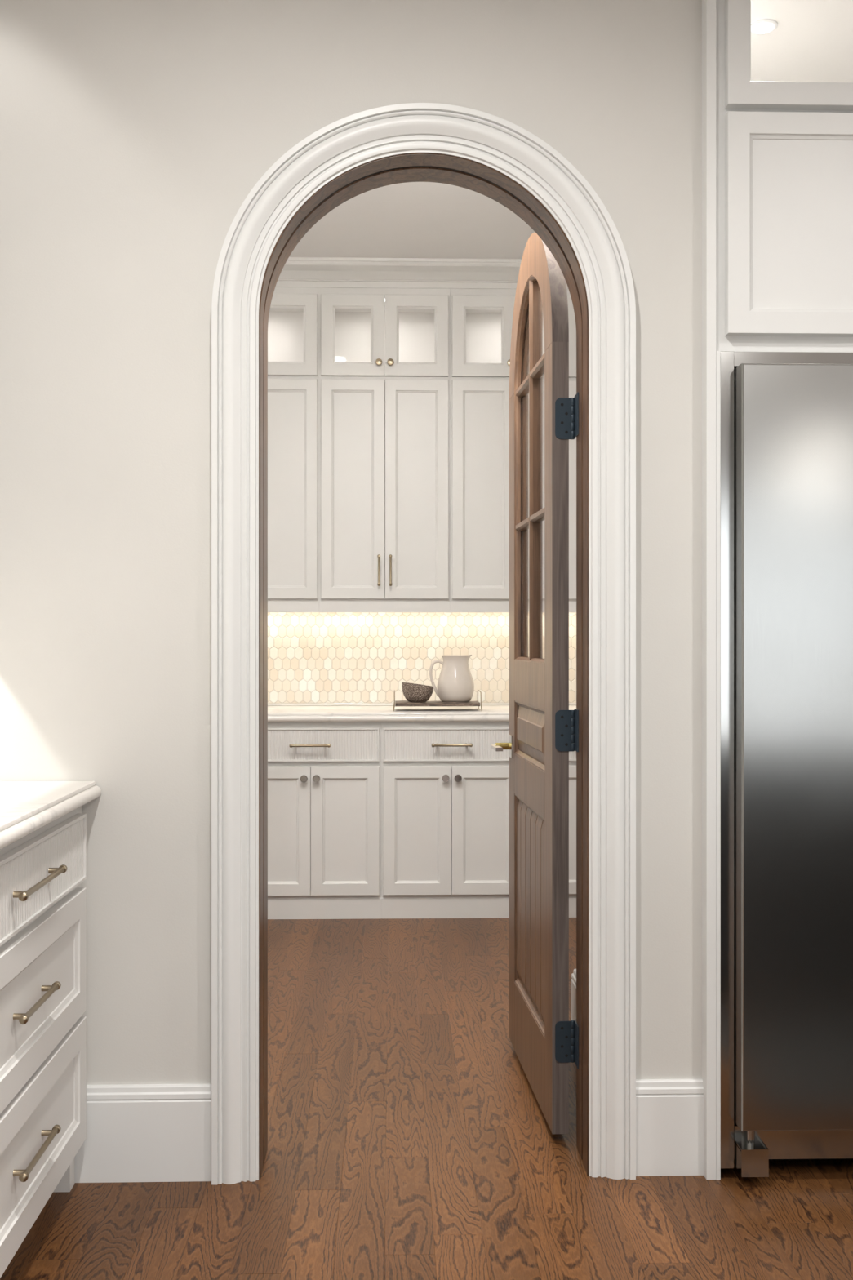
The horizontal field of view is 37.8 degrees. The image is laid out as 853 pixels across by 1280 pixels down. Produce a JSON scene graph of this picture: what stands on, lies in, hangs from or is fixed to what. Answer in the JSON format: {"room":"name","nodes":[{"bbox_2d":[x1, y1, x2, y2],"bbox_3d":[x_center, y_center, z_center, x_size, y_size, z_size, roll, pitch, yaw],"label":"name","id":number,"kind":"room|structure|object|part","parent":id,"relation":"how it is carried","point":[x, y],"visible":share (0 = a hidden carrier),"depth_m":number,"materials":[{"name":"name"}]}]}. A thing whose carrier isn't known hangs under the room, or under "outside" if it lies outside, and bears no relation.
{"room":"kitchen","nodes":[
{"label":"kitchen","id":0,"kind":"room"},
{"bbox_2d":[0,0,702,1084],"bbox_3d":[-0.458,-0.328,2.958,2.220,3.160,0.160,0,0,-2],"label":"wall","id":1,"kind":"structure","parent":0,"point":[135,135],"depth_m":2.88,"materials":[{"name":"paint"}]},
{"bbox_2d":[74,1083,211,1182],"bbox_3d":[-0.653,1.133,2.864,0.325,0.218,0.018,0,0,-2],"label":"baseboard","id":2,"kind":"structure","parent":1,"relation":"attached to","point":[135,1132],"depth_m":2.86,"materials":[{"name":"paint"}]},
{"bbox_2d":[211,102,635,1184],"bbox_3d":[-0.007,0.006,2.964,0.973,2.473,0.220,0,0,-2],"label":"door frame","id":3,"kind":"structure","parent":1,"relation":"attached to","point":[344,144],"depth_m":2.87,"materials":[{"name":"paint"}]},
{"bbox_2d":[490,232,574,1133],"bbox_3d":[0.302,0.056,3.447,0.170,2.328,0.751,0,0,-4],"label":"door","id":4,"kind":"structure","parent":1,"relation":"in","point":[539,745],"depth_m":3.29,"materials":[{"name":"brown wood"}]},
{"bbox_3d":[0.208,0.320,3.704,0.021,0.011,0.124,0,0,-4],"label":"lever","id":5,"kind":"part","parent":4,"relation":"part of","materials":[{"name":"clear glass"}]},
{"bbox_3d":[0.288,-0.922,3.635,0.042,0.372,0.372,0,0,-4],"label":"arched rail","id":6,"kind":"part","parent":4,"relation":"part of","materials":[{"name":"brown wood"}]},
{"bbox_3d":[0.302,1.119,3.449,0.042,0.203,0.525,0,0,-4],"label":"rail","id":7,"kind":"part","parent":4,"relation":"part of","materials":[{"name":"brown wood"}]},
{"bbox_3d":[0.302,0.398,3.449,0.042,0.119,0.525,0,0,-4],"label":"rail","id":8,"kind":"part","parent":4,"relation":"part of","materials":[{"name":"brown wood"}]},
{"bbox_3d":[0.302,0.120,3.449,0.042,0.120,0.525,0,0,-4],"label":"rail","id":9,"kind":"part","parent":4,"relation":"part of","materials":[{"name":"brown wood"}]},
{"bbox_3d":[0.302,-0.469,3.449,0.040,1.058,0.525,0,0,-4],"label":"moulding","id":10,"kind":"part","parent":4,"relation":"part of","materials":[{"name":"brown wood"}]},
{"bbox_3d":[0.302,0.737,3.449,0.040,0.560,0.525,0,0,-4],"label":"moulding","id":11,"kind":"part","parent":4,"relation":"part of","materials":[{"name":"brown wood"}]},
{"bbox_3d":[0.302,0.259,3.449,0.040,0.158,0.525,0,0,-4],"label":"moulding","id":12,"kind":"part","parent":4,"relation":"part of","materials":[{"name":"brown wood"}]},
{"bbox_3d":[0.302,0.259,3.449,0.038,0.158,0.525,0,0,-4],"label":"raised panel","id":13,"kind":"part","parent":4,"relation":"part of","materials":[{"name":"brown wood"}]},
{"bbox_3d":[0.317,-0.922,3.263,0.042,0.372,0.372,0,0,-4],"label":"arched rail","id":14,"kind":"part","parent":4,"relation":"part of","materials":[{"name":"brown wood"}]},
{"bbox_2d":[635,1078,703,1176],"bbox_3d":[0.562,1.133,2.898,0.163,0.218,0.018,0,0,-2],"label":"baseboard","id":15,"kind":"structure","parent":1,"relation":"attached to","point":[669,1113],"depth_m":2.89,"materials":[{"name":"paint"}]},
{"bbox_2d":[288,182,535,258],"bbox_3d":[-0.177,-1.783,4.682,2.828,0.060,3.270,0,0,-2],"label":"ceiling","id":16,"kind":"structure","parent":0,"point":[410,220],"depth_m":5.28,"materials":[{"name":"paint"}]},
{"bbox_2d":[267,612,576,705],"bbox_3d":[-0.221,-0.251,6.236,2.828,3.005,0.160,0,0,-2],"label":"wall","id":17,"kind":"structure","parent":0,"point":[314,658],"depth_m":6.16,"materials":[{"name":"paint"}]},
{"bbox_2d":[267,287,319,612],"bbox_3d":[-0.809,-0.919,5.946,0.610,1.579,0.406,0,0,-2],"label":"upper cabinet","id":18,"kind":"object","parent":17,"relation":"attached to","point":[293,324],"visible":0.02,"depth_m":5.79,"materials":[{"name":"paint"}]},
{"bbox_3d":[-0.656,-0.703,5.799,0.177,0.901,0.006,0,0,-2],"label":"panel","id":19,"kind":"part","parent":18,"relation":"part of","materials":[{"name":"paint"}]},
{"bbox_3d":[-0.656,-1.419,5.794,0.296,0.377,0.020,0,0,-2],"label":"glass door","id":20,"kind":"part","parent":18,"relation":"part of","materials":[{"name":"paint"}]},
{"bbox_3d":[-0.656,-0.703,5.794,0.296,1.020,0.020,0,0,-2],"label":"cabinet door","id":21,"kind":"part","parent":18,"relation":"part of","materials":[{"name":"paint"}]},
{"bbox_2d":[319,287,449,612],"bbox_3d":[-0.199,-0.919,5.963,0.610,1.579,0.406,0,0,-2],"label":"upper cabinet","id":22,"kind":"object","parent":17,"relation":"attached to","point":[384,353],"visible":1,"depth_m":5.80,"materials":[{"name":"paint"}]},
{"bbox_3d":[-0.343,-1.419,5.803,0.296,0.377,0.020,0,0,-2],"label":"glass door","id":23,"kind":"part","parent":22,"relation":"part of","materials":[{"name":"paint"}]},
{"bbox_3d":[-0.343,-0.703,5.803,0.296,1.020,0.020,0,0,-2],"label":"cabinet door","id":24,"kind":"part","parent":22,"relation":"part of","materials":[{"name":"paint"}]},
{"bbox_3d":[-0.343,-0.703,5.807,0.177,0.901,0.006,0,0,-2],"label":"panel","id":25,"kind":"part","parent":22,"relation":"part of","materials":[{"name":"paint"}]},
{"bbox_3d":[-0.221,-1.288,5.780,0.031,0.031,0.032,0,0,-2],"label":"knob","id":26,"kind":"part","parent":22,"relation":"part of","materials":[{"name":"gold metal"}]},
{"bbox_3d":[-0.221,-0.323,5.778,0.014,0.146,0.037,0,0,-2],"label":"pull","id":27,"kind":"part","parent":22,"relation":"part of","materials":[{"name":"gold metal"}]},
{"bbox_3d":[-0.167,-1.288,5.782,0.031,0.031,0.032,0,0,-2],"label":"knob","id":28,"kind":"part","parent":22,"relation":"part of","materials":[{"name":"gold metal"}]},
{"bbox_3d":[-0.167,-0.323,5.779,0.014,0.146,0.037,0,0,-2],"label":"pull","id":29,"kind":"part","parent":22,"relation":"part of","materials":[{"name":"gold metal"}]},
{"bbox_3d":[-0.045,-1.419,5.811,0.296,0.377,0.020,0,0,-2],"label":"glass door","id":30,"kind":"part","parent":22,"relation":"part of","materials":[{"name":"paint"}]},
{"bbox_3d":[-0.045,-0.703,5.811,0.296,1.020,0.020,0,0,-2],"label":"cabinet door","id":31,"kind":"part","parent":22,"relation":"part of","materials":[{"name":"paint"}]},
{"bbox_3d":[-0.046,-0.703,5.816,0.177,0.901,0.006,0,0,-2],"label":"panel","id":32,"kind":"part","parent":22,"relation":"part of","materials":[{"name":"paint"}]},
{"bbox_2d":[449,288,576,612],"bbox_3d":[0.412,-0.919,5.980,0.610,1.579,0.406,0,0,-2],"label":"upper cabinet","id":33,"kind":"object","parent":17,"relation":"attached to","point":[481,320],"visible":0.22,"depth_m":5.82,"materials":[{"name":"paint"}]},
{"bbox_3d":[0.267,-0.703,5.820,0.296,1.020,0.020,0,0,-2],"label":"cabinet door","id":34,"kind":"part","parent":33,"relation":"part of","materials":[{"name":"paint"}]},
{"bbox_3d":[0.267,-1.419,5.820,0.296,0.377,0.020,0,0,-2],"label":"glass door","id":35,"kind":"part","parent":33,"relation":"part of","materials":[{"name":"paint"}]},
{"bbox_3d":[0.267,-0.703,5.824,0.177,0.901,0.006,0,0,-2],"label":"panel","id":36,"kind":"part","parent":33,"relation":"part of","materials":[{"name":"paint"}]},
{"bbox_3d":[0.565,-0.703,5.833,0.177,0.901,0.006,0,0,-2],"label":"panel","id":37,"kind":"part","parent":33,"relation":"part of","materials":[{"name":"paint"}]},
{"bbox_3d":[0.565,-1.419,5.828,0.296,0.377,0.020,0,0,-2],"label":"glass door","id":38,"kind":"part","parent":33,"relation":"part of","materials":[{"name":"paint"}]},
{"bbox_3d":[0.565,-0.703,5.828,0.296,1.020,0.020,0,0,-2],"label":"cabinet door","id":39,"kind":"part","parent":33,"relation":"part of","materials":[{"name":"paint"}]},
{"bbox_2d":[0,917,852,1279],"bbox_3d":[1.813,1.302,0.651,6.738,0.120,11.600,0,0,-2],"label":"floor","id":40,"kind":"structure","parent":0,"point":[410,1137],"depth_m":2.83,"materials":[{"name":"brown wood"}]},
{"bbox_2d":[0,805,86,1277],"bbox_3d":[-1.063,0.803,2.350,0.673,0.878,1.016,0,0,-2],"label":"base cabinet","id":41,"kind":"object","parent":40,"relation":"on","point":[43,896],"visible":0.99,"depth_m":2.47,"materials":[{"name":"paint"}]},
{"bbox_3d":[-0.772,0.992,2.344,0.006,0.141,0.828,0,0,-2],"label":"panel","id":42,"kind":"part","parent":41,"relation":"part of","materials":[{"name":"paint"}]},
{"bbox_3d":[-0.772,0.701,2.344,0.006,0.143,0.828,0,0,-2],"label":"panel","id":43,"kind":"part","parent":41,"relation":"part of","materials":[{"name":"paint"}]},
{"bbox_3d":[-0.755,0.992,2.414,0.032,0.016,0.240,0,0,-2],"label":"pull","id":44,"kind":"part","parent":41,"relation":"part of","materials":[{"name":"gold metal"}]},
{"bbox_3d":[-0.755,0.701,2.414,0.032,0.016,0.240,0,0,-2],"label":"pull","id":45,"kind":"part","parent":41,"relation":"part of","materials":[{"name":"gold metal"}]},
{"bbox_3d":[-0.744,0.466,2.400,0.031,0.016,0.288,0,0,-2],"label":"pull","id":46,"kind":"part","parent":41,"relation":"part of","materials":[{"name":"gold metal"}]},
{"bbox_3d":[-0.788,0.753,2.357,0.020,0.778,1.016,0,0,-2],"label":"frame","id":47,"kind":"part","parent":41,"relation":"part of","materials":[{"name":"paint"}]},
{"bbox_3d":[-0.769,0.468,2.344,0.014,0.133,0.948,0,0,-2],"label":"reeded panel","id":48,"kind":"part","parent":41,"relation":"part of","materials":[{"name":"paint"}]},
{"bbox_3d":[-0.768,0.992,2.344,0.020,0.277,0.964,0,0,-2],"label":"drawer","id":49,"kind":"part","parent":41,"relation":"part of","materials":[{"name":"paint"}]},
{"bbox_3d":[-0.768,0.701,2.344,0.020,0.279,0.964,0,0,-2],"label":"drawer","id":50,"kind":"part","parent":41,"relation":"part of","materials":[{"name":"paint"}]},
{"bbox_3d":[-0.768,0.468,2.344,0.020,0.149,0.964,0,0,-2],"label":"drawer","id":51,"kind":"part","parent":41,"relation":"part of","materials":[{"name":"paint"}]},
{"bbox_2d":[267,721,381,919],"bbox_3d":[-0.523,0.803,5.821,0.627,0.878,0.671,0,0,-2],"label":"base cabinet","id":52,"kind":"object","parent":40,"relation":"on","point":[324,778],"visible":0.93,"depth_m":5.54,"materials":[{"name":"paint"}]},
{"bbox_3d":[-0.668,0.848,5.540,0.182,0.450,0.006,0,0,-2],"label":"panel","id":53,"kind":"part","parent":52,"relation":"part of","materials":[{"name":"paint"}]},
{"bbox_3d":[-0.668,0.848,5.535,0.305,0.574,0.020,0,0,-2],"label":"cabinet door","id":54,"kind":"part","parent":52,"relation":"part of","materials":[{"name":"paint"}]},
{"bbox_3d":[-0.542,0.613,5.514,0.034,0.034,0.030,0,0,-2],"label":"knob","id":55,"kind":"part","parent":52,"relation":"part of","materials":[{"name":"silver metal"}]},
{"bbox_3d":[-0.514,0.466,5.508,0.182,0.016,0.044,0,0,-2],"label":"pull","id":56,"kind":"part","parent":52,"relation":"part of","materials":[{"name":"gold metal"}]},
{"bbox_3d":[-0.487,0.613,5.516,0.034,0.034,0.030,0,0,-2],"label":"knob","id":57,"kind":"part","parent":52,"relation":"part of","materials":[{"name":"silver metal"}]},
{"bbox_3d":[-0.515,0.466,5.541,0.594,0.133,0.014,0,0,-2],"label":"reeded panel","id":58,"kind":"part","parent":52,"relation":"part of","materials":[{"name":"paint"}]},
{"bbox_3d":[-0.515,0.466,5.540,0.610,0.149,0.020,0,0,-2],"label":"drawer","id":59,"kind":"part","parent":52,"relation":"part of","materials":[{"name":"paint"}]},
{"bbox_3d":[-0.362,0.848,5.544,0.305,0.574,0.020,0,0,-2],"label":"cabinet door","id":60,"kind":"part","parent":52,"relation":"part of","materials":[{"name":"paint"}]},
{"bbox_3d":[-0.362,0.848,5.549,0.182,0.450,0.006,0,0,-2],"label":"panel","id":61,"kind":"part","parent":52,"relation":"part of","materials":[{"name":"paint"}]},
{"bbox_2d":[381,721,509,918],"bbox_3d":[0.104,0.803,5.839,0.627,0.878,0.671,0,0,-2],"label":"base cabinet","id":62,"kind":"object","parent":40,"relation":"on","point":[445,791],"visible":0.96,"depth_m":5.55,"materials":[{"name":"paint"}]},
{"bbox_3d":[-0.041,0.848,5.553,0.305,0.574,0.020,0,0,-2],"label":"cabinet door","id":63,"kind":"part","parent":62,"relation":"part of","materials":[{"name":"paint"}]},
{"bbox_3d":[-0.042,0.848,5.558,0.182,0.450,0.006,0,0,-2],"label":"panel","id":64,"kind":"part","parent":62,"relation":"part of","materials":[{"name":"paint"}]},
{"bbox_3d":[0.085,0.613,5.532,0.034,0.034,0.030,0,0,-2],"label":"knob","id":65,"kind":"part","parent":62,"relation":"part of","materials":[{"name":"silver metal"}]},
{"bbox_3d":[0.112,0.466,5.557,0.610,0.149,0.020,0,0,-2],"label":"drawer","id":66,"kind":"part","parent":62,"relation":"part of","materials":[{"name":"paint"}]},
{"bbox_3d":[0.112,0.466,5.558,0.594,0.133,0.014,0,0,-2],"label":"reeded panel","id":67,"kind":"part","parent":62,"relation":"part of","materials":[{"name":"paint"}]},
{"bbox_3d":[0.113,0.466,5.525,0.182,0.016,0.044,0,0,-2],"label":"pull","id":68,"kind":"part","parent":62,"relation":"part of","materials":[{"name":"gold metal"}]},
{"bbox_3d":[0.140,0.613,5.533,0.034,0.034,0.030,0,0,-2],"label":"knob","id":69,"kind":"part","parent":62,"relation":"part of","materials":[{"name":"silver metal"}]},
{"bbox_3d":[0.265,0.848,5.562,0.305,0.574,0.020,0,0,-2],"label":"cabinet door","id":70,"kind":"part","parent":62,"relation":"part of","materials":[{"name":"paint"}]},
{"bbox_3d":[0.265,0.848,5.566,0.182,0.450,0.006,0,0,-2],"label":"panel","id":71,"kind":"part","parent":62,"relation":"part of","materials":[{"name":"paint"}]},
{"bbox_2d":[568,750,576,917],"bbox_3d":[0.731,0.803,5.856,0.627,0.878,0.671,0,0,-2],"label":"base cabinet","id":72,"kind":"object","parent":40,"relation":"on","point":[572,754],"visible":0.02,"depth_m":5.58,"materials":[{"name":"paint"}]},
{"bbox_3d":[0.739,0.466,5.576,0.594,0.133,0.014,0,0,-2],"label":"reeded panel","id":73,"kind":"part","parent":72,"relation":"part of","materials":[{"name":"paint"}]},
{"bbox_3d":[0.585,0.848,5.575,0.182,0.450,0.006,0,0,-2],"label":"panel","id":74,"kind":"part","parent":72,"relation":"part of","materials":[{"name":"paint"}]},
{"bbox_2d":[702,0,852,1179],"bbox_3d":[1.172,-0.273,3.246,1.077,3.030,0.756,0,0,-2],"label":"refrigerator surround","id":75,"kind":"object","parent":40,"relation":"on","point":[777,105],"visible":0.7,"depth_m":2.87,"materials":[{"name":"paint"}]},
{"bbox_3d":[0.645,-0.273,3.237,0.023,3.030,0.744,0,0,-2],"label":"panel","id":76,"kind":"part","parent":75,"relation":"part of","materials":[{"name":"paint"}]},
{"bbox_2d":[751,18,777,34],"bbox_3d":[0.840,-1.528,3.110,0.072,0.010,0.072,0,0,-2],"label":"puck light","id":77,"kind":"object","parent":75,"relation":"attached to","point":[762,26],"visible":0.93,"depth_m":3.10,"materials":[{"name":"paint"}]},
{"bbox_3d":[0.936,-1.456,2.875,0.491,0.455,0.028,0,0,-2],"label":"glass door","id":78,"kind":"part","parent":75,"relation":"part of","materials":[{"name":"paint"}]},
{"bbox_3d":[0.936,-0.957,2.875,0.491,0.508,0.028,0,0,-2],"label":"cabinet door","id":79,"kind":"part","parent":75,"relation":"part of","materials":[{"name":"paint"}]},
{"bbox_3d":[0.936,-0.957,2.880,0.373,0.390,0.014,0,0,-2],"label":"panel","id":80,"kind":"part","parent":75,"relation":"part of","materials":[{"name":"paint"}]},
{"bbox_2d":[720,351,852,1177],"bbox_3d":[1.174,0.289,3.170,1.011,1.906,0.829,0,0,-2],"label":"refrigerator","id":81,"kind":"object","parent":40,"relation":"on","point":[787,417],"visible":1,"depth_m":2.81,"materials":[{"name":"silver metal"}]},
{"bbox_3d":[1.182,1.159,2.894,0.944,0.077,0.020,0,0,-2],"label":"kick plate","id":82,"kind":"part","parent":81,"relation":"part of","materials":[{"name":"silver metal"}]},
{"bbox_3d":[-1.034,0.803,1.306,0.673,0.878,1.069,0,0,-2],"label":"cabinet","id":83,"kind":"object","parent":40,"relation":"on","visible":0},
{"bbox_2d":[0,780,101,849],"bbox_3d":[-1.052,0.344,1.813,0.666,0.040,2.090,0,0,-2],"label":"countertop","id":84,"kind":"structure","parent":83,"relation":"on","point":[26,807],"depth_m":2.53,"materials":[{"name":"white stone"}]},
{"bbox_3d":[1.150,-0.251,5.124,0.150,3.005,2.460,0,0,-2],"label":"wall","id":85,"kind":"structure","parent":0,"visible":0},
{"bbox_2d":[275,257,568,289],"bbox_3d":[-0.208,-1.698,5.766,2.526,0.110,0.103,0,0,-2],"label":"crown molding","id":86,"kind":"structure","parent":85,"relation":"attached to","point":[297,272],"depth_m":5.78,"materials":[{"name":"paint"}]},
{"bbox_3d":[0.851,-0.251,3.480,0.739,3.005,0.810,0,0,-2],"label":"wall","id":87,"kind":"structure","parent":0,"visible":0},
{"bbox_2d":[571,968,576,1029],"bbox_3d":[0.533,1.133,3.490,0.140,0.218,0.808,0,0,-2],"label":"baseboard","id":88,"kind":"structure","parent":87,"relation":"attached to","point":[574,974],"depth_m":3.84,"materials":[{"name":"paint"}]},
{"bbox_3d":[-1.150,0.803,5.804,0.627,0.878,0.671,0,0,-2],"label":"base cabinet","id":89,"kind":"object","parent":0,"visible":0},
{"bbox_2d":[267,705,576,722],"bbox_3d":[-0.210,0.344,5.845,2.526,0.040,0.642,0,0,-2],"label":"countertop","id":90,"kind":"structure","parent":89,"relation":"on","point":[276,713],"depth_m":5.55,"materials":[{"name":"white stone"}]},
{"bbox_2d":[393,689,482,711],"bbox_3d":[0.049,0.278,5.764,0.405,0.089,0.222,0,0,-2],"label":"serving tray","id":91,"kind":"object","parent":90,"relation":"on","point":[397,703],"visible":0.95,"depth_m":5.67,"materials":[{"name":"brown wood"}]},
{"bbox_3d":[-0.150,0.278,5.758,0.008,0.089,0.222,0,0,-2],"label":"handle leg","id":92,"kind":"part","parent":91,"relation":"part of","materials":[{"name":"gold metal"}]},
{"bbox_2d":[401,682,433,702],"bbox_3d":[-0.041,0.240,5.729,0.145,0.090,0.145,0,0,-2],"label":"bowl","id":93,"kind":"object","parent":91,"relation":"on","point":[412,692],"visible":1,"depth_m":5.67,"materials":[{"name":"stone"}]},
{"bbox_2d":[429,654,474,702],"bbox_3d":[0.131,0.176,5.783,0.183,0.217,0.172,0,0,37],"label":"pitcher","id":94,"kind":"object","parent":91,"relation":"on","point":[455,681],"visible":1,"depth_m":5.72,"materials":[{"name":"beige ceramic"}]},
{"bbox_3d":[0.048,0.178,5.778,0.069,0.172,0.013,0,0,-2],"label":"handle","id":95,"kind":"part","parent":94,"relation":"part of","materials":[{"name":"beige ceramic"}]},
{"bbox_3d":[0.247,0.278,5.769,0.008,0.089,0.222,0,0,-2],"label":"handle leg","id":96,"kind":"part","parent":91,"relation":"part of","materials":[{"name":"gold metal"}]}
]}

